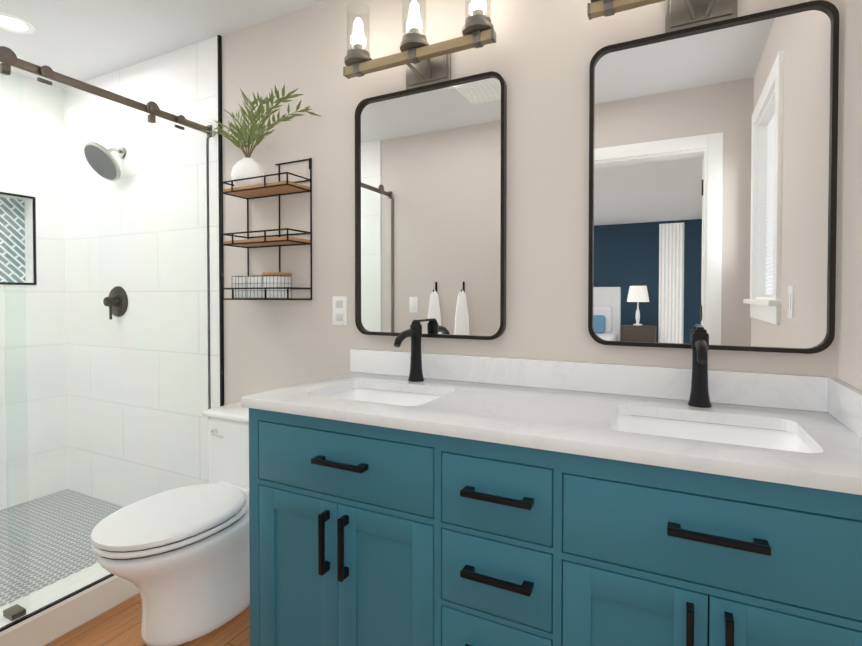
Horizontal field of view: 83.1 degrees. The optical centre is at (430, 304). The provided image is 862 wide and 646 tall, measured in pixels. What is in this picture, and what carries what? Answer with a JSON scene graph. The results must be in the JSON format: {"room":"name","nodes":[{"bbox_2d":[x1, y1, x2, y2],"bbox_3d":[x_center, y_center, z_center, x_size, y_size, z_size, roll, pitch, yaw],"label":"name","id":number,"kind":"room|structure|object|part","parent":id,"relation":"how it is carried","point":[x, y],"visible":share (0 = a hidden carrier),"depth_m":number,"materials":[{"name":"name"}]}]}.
{"room":"bathroom","nodes":[
{"label":"bathroom","id":0,"kind":"room"},
{"bbox_2d":[0,197,24,282],"bbox_3d":[-2.448,-0.351,2.527,0.030,0.470,0.550,0,1,27],"label":"wall","id":1,"kind":"structure","parent":0,"point":[5,218],"depth_m":2.71,"materials":[{"name":"tile"}]},
{"bbox_2d":[0,72,67,509],"bbox_3d":[-2.581,-0.045,2.168,0.120,2.410,1.900,0,1,27],"label":"wall","id":2,"kind":"structure","parent":0,"point":[41,376],"depth_m":2.74,"materials":[{"name":"tile"}]},
{"bbox_2d":[0,192,34,198],"bbox_3d":[-2.355,-0.592,2.476,0.008,0.012,0.574,0,1,27],"label":"trim","id":3,"kind":"structure","parent":2,"relation":"attached to","point":[17,195],"depth_m":2.66,"materials":[{"name":"black metal"}]},
{"bbox_2d":[0,282,36,284],"bbox_3d":[-2.355,-0.110,2.484,0.008,0.012,0.574,0,1,27],"label":"trim","id":4,"kind":"structure","parent":2,"relation":"attached to","point":[11,283],"depth_m":2.65,"materials":[{"name":"black metal"}]},
{"bbox_2d":[32,199,36,282],"bbox_3d":[-2.228,-0.355,2.731,0.008,0.470,0.012,0,1,27],"label":"trim","id":5,"kind":"structure","parent":2,"relation":"attached to","point":[34,237],"depth_m":2.73,"materials":[{"name":"black metal"}]},
{"bbox_2d":[45,593,249,645],"bbox_3d":[0.010,1.212,0.887,5.920,0.060,1.900,0,1,27],"label":"floor","id":6,"kind":"structure","parent":0,"point":[119,624],"depth_m":1.73,"materials":[{"name":"brown wood"}]},
{"bbox_2d":[0,489,123,607],"bbox_3d":[-2.005,1.139,1.899,1.170,0.050,1.660,0,1,27],"label":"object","id":7,"kind":"structure","parent":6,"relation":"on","point":[37,562],"depth_m":2.29,"materials":[{"name":"tile"}]},
{"bbox_2d":[0,563,139,645],"bbox_3d":[-1.428,1.104,1.608,0.151,0.131,1.660,0,1,27],"label":"shower curb","id":8,"kind":"structure","parent":6,"relation":"on","point":[51,616],"depth_m":1.74,"materials":[{"name":"stone"}]},
{"bbox_2d":[0,69,39,621],"bbox_3d":[-1.559,0.140,1.255,0.010,1.800,0.860,0,1,27],"label":"glass","id":9,"kind":"object","parent":8,"relation":"on","point":[2,69],"depth_m":1.63,"materials":[{"name":"clear glass"}]},
{"bbox_2d":[0,46,211,620],"bbox_3d":[-1.410,0.098,1.582,0.066,1.892,1.652,0,1,27],"label":"hardware piece","id":10,"kind":"object","parent":8,"relation":"on","point":[8,58],"visible":0.92,"depth_m":1.78,"materials":[{"name":"brown metal"}]},
{"bbox_2d":[206,138,210,417],"bbox_3d":[-1.221,0.125,1.924,0.091,1.823,0.872,0,1,27],"label":"door","id":11,"kind":"structure","parent":10,"relation":"hanging from","point":[208,272],"depth_m":2.32,"materials":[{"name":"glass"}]},
{"bbox_2d":[90,402,249,645],"bbox_3d":[-0.862,0.809,1.823,0.410,0.711,0.731,0,1,27],"label":"toilet","id":12,"kind":"object","parent":6,"relation":"on","point":[179,558],"visible":0.81,"depth_m":1.67,"materials":[{"name":"white ceramic"}]},
{"bbox_3d":[-0.905,0.748,1.735,0.398,0.058,0.538,0,1,27],"label":"seat","id":13,"kind":"part","parent":12,"relation":"part of","materials":[{"name":"white plastic"}]},
{"bbox_3d":[-0.886,0.974,1.777,0.390,0.385,0.607,0,1,27],"label":"bowl","id":14,"kind":"part","parent":12,"relation":"part of","materials":[{"name":"white ceramic"}]},
{"bbox_3d":[-0.879,0.533,2.006,0.082,0.025,0.028,0,1,27],"label":"lever","id":15,"kind":"part","parent":12,"relation":"part of","materials":[{"name":"silver metal"}]},
{"bbox_3d":[-0.743,0.623,2.056,0.410,0.347,0.201,0,1,27],"label":"tank","id":16,"kind":"part","parent":12,"relation":"part of","materials":[{"name":"white ceramic"}]},
{"bbox_2d":[241,403,861,645],"bbox_3d":[0.245,0.741,1.362,1.526,0.866,0.578,0,1,27],"label":"bathroom vanity","id":17,"kind":"object","parent":6,"relation":"on","point":[415,496],"depth_m":1.09,"materials":[{"name":"painted wood"},{"name":"quartz"},{"name":"black metal"}]},
{"bbox_2d":[241,371,861,486],"bbox_3d":[0.244,0.293,1.360,1.532,0.030,0.568,0,1,27],"label":"countertop","id":18,"kind":"structure","parent":17,"relation":"on","point":[829,452],"depth_m":1.22,"materials":[{"name":"white stone"}]},
{"bbox_2d":[325,383,436,402],"bbox_3d":[-0.152,0.367,1.541,0.412,0.148,0.312,0,1,27],"label":"sink","id":19,"kind":"object","parent":18,"relation":"in","point":[363,390],"depth_m":1.70,"materials":[{"name":"white ceramic"}]},
{"bbox_2d":[394,319,428,382],"bbox_3d":[-0.071,0.164,1.698,0.058,0.216,0.205,0,1,27],"label":"faucet","id":20,"kind":"object","parent":18,"relation":"on","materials":[{"name":"black metal"}]},
{"bbox_2d":[685,326,712,406],"bbox_3d":[0.721,0.171,1.300,0.058,0.216,0.205,0,1,27],"label":"faucet","id":21,"kind":"object","parent":18,"relation":"on","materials":[{"name":"black metal"}]},
{"bbox_2d":[621,411,800,446],"bbox_3d":[0.640,0.374,1.143,0.412,0.148,0.312,0,1,27],"label":"sink","id":22,"kind":"object","parent":18,"relation":"in","point":[643,420],"depth_m":1.27,"materials":[{"name":"white ceramic"}]},
{"bbox_2d":[0,0,325,88],"bbox_3d":[0.010,-1.278,0.845,5.920,0.100,1.900,0,1,27],"label":"ceiling","id":23,"kind":"structure","parent":0,"point":[83,40],"depth_m":2.20,"materials":[{"name":"white paint"}]},
{"bbox_2d":[0,12,34,33],"bbox_3d":[-1.870,-1.248,2.160,0.170,0.004,0.170,0,1,27],"label":"recessed light","id":24,"kind":"object","parent":23,"relation":"in","point":[11,23],"visible":1,"depth_m":2.17,"materials":[{"name":"white paint"}]},
{"bbox_2d":[222,0,842,405],"bbox_3d":[-0.520,-0.045,2.128,3.840,2.410,0.120,0,1,27],"label":"wall","id":25,"kind":"structure","parent":0,"point":[538,56],"depth_m":1.85,"materials":[{"name":"beige paint"}]},
{"bbox_2d":[63,36,219,506],"bbox_3d":[-1.575,-0.077,2.584,1.305,2.360,0.012,0,1,27],"label":"wall tile","id":26,"kind":"structure","parent":25,"relation":"attached to","point":[183,81],"depth_m":2.54,"materials":[{"name":"white tile"}]},
{"bbox_2d":[83,142,125,180],"bbox_3d":[-1.688,-0.745,2.530,0.210,0.192,0.184,0,1,27],"label":"shower head","id":27,"kind":"object","parent":26,"relation":"attached to","point":[104,160],"depth_m":2.50},
{"bbox_3d":[-1.671,-0.801,2.562,0.060,0.081,0.110,0,1,27],"label":"arm","id":28,"kind":"part","parent":27,"relation":"part of"},
{"bbox_2d":[103,286,127,318],"bbox_3d":[-1.711,-0.008,2.608,0.166,0.178,0.068,0,1,27],"label":"valve","id":29,"kind":"object","parent":26,"relation":"attached to","point":[118,306],"depth_m":2.61,"materials":[{"name":"brown metal"}]},
{"bbox_2d":[217,35,223,405],"bbox_3d":[-0.987,-0.047,2.288,0.012,2.410,0.014,0,1,27],"label":"trim","id":30,"kind":"structure","parent":25,"relation":"attached to","point":[220,180],"depth_m":2.28,"materials":[{"name":"black metal"}]},
{"bbox_2d":[221,158,311,299],"bbox_3d":[-0.698,-0.316,2.062,0.373,0.596,0.146,0,1,27],"label":"wire wall shelf","id":31,"kind":"object","parent":25,"relation":"attached to","point":[232,244],"visible":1,"depth_m":2.04,"materials":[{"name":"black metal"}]},
{"bbox_2d":[231,158,263,187],"bbox_3d":[-0.791,-0.560,2.102,0.136,0.134,0.136,0,1,27],"label":"vase","id":32,"kind":"object","parent":31,"relation":"on","point":[246,168],"visible":0.85,"depth_m":2.05,"materials":[{"name":"white ceramic"}]},
{"bbox_2d":[213,95,299,157],"bbox_3d":[-0.770,-0.727,2.060,0.514,0.222,0.093,0,1,27],"label":"stem","id":33,"kind":"object","parent":32,"relation":"in","point":[248,153],"visible":0.81,"depth_m":2.08,"materials":[{"name":"green plant"}]},
{"bbox_2d":[201,84,321,148],"bbox_3d":[-0.773,-0.780,2.057,0.640,0.223,0.208,0,1,27],"label":"leaves","id":34,"kind":"object","parent":33,"relation":"attached to","point":[255,125],"depth_m":2.04,"materials":[{"name":"green plant"}]},
{"bbox_2d":[233,276,289,297],"bbox_3d":[-0.725,-0.072,2.079,0.256,0.088,0.076,0,1,27],"label":"jar","id":35,"kind":"object","parent":31,"relation":"on","point":[269,284],"visible":0.75,"depth_m":2.04,"materials":[{"name":"white"}]},
{"bbox_2d":[262,272,291,275],"bbox_3d":[-0.645,-0.127,2.038,0.086,0.012,0.086,0,1,27],"label":"lid","id":36,"kind":"object","parent":35,"relation":"on","point":[275,273],"visible":0.9,"depth_m":2.01,"materials":[{"name":"brown wood"}]},
{"bbox_2d":[232,275,291,297],"bbox_3d":[-0.725,-0.073,2.079,0.264,0.096,0.084,0,1,27],"label":"wire basket","id":37,"kind":"object","parent":31,"relation":"on","point":[257,283],"visible":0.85,"depth_m":2.03,"materials":[{"name":"grey metal"}]},
{"bbox_2d":[333,296,346,324],"bbox_3d":[-0.372,0.027,1.983,0.072,0.118,0.008,0,1,27],"label":"electrical outlet plate","id":38,"kind":"object","parent":25,"relation":"attached to","point":[339,310],"visible":1,"depth_m":1.98,"materials":[{"name":"white plastic"}]},
{"bbox_2d":[343,0,495,89],"bbox_3d":[-0.044,-0.942,1.712,0.585,0.292,0.165,0,1,27],"label":"sconce","id":39,"kind":"object","parent":25,"relation":"attached to","point":[422,59],"visible":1,"depth_m":1.70,"materials":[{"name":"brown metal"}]},
{"bbox_2d":[355,71,506,339],"bbox_3d":[-0.021,-0.336,1.787,0.610,0.915,0.027,0,1,27],"label":"mirror","id":40,"kind":"object","parent":25,"relation":"attached to","point":[430,196],"visible":1,"depth_m":1.77,"materials":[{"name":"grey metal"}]},
{"bbox_2d":[350,349,837,410],"bbox_3d":[0.367,0.229,1.603,1.532,0.090,0.022,0,1,27],"label":"backsplash","id":41,"kind":"structure","parent":25,"relation":"attached to","point":[806,392],"depth_m":1.50,"materials":[{"name":"white stone"}]},
{"bbox_2d":[587,0,737,32],"bbox_3d":[0.736,-0.935,1.320,0.585,0.292,0.165,0,1,27],"label":"sconce","id":42,"kind":"object","parent":25,"relation":"attached to","point":[681,14],"visible":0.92,"depth_m":1.38,"materials":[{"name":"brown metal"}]},
{"bbox_2d":[588,0,838,353],"bbox_3d":[0.770,-0.330,1.389,0.610,0.915,0.027,0,1,27],"label":"mirror","id":43,"kind":"object","parent":25,"relation":"attached to","point":[713,151],"visible":0.94,"depth_m":1.37,"materials":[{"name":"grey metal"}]},
{"bbox_2d":[837,0,861,389],"bbox_3d":[0.743,0.138,0.500,0.120,2.100,1.900,0,1,27],"label":"wall","id":44,"kind":"structure","parent":0,"point":[850,258],"depth_m":1.18,"materials":[{"name":"beige paint"}]},
{"bbox_2d":[825,377,861,438],"bbox_3d":[0.914,0.239,1.009,0.022,0.090,0.545,0,1,27],"label":"backsplash","id":45,"kind":"structure","parent":44,"relation":"attached to","point":[843,401],"depth_m":1.13,"materials":[{"name":"white stone"}]}
]}

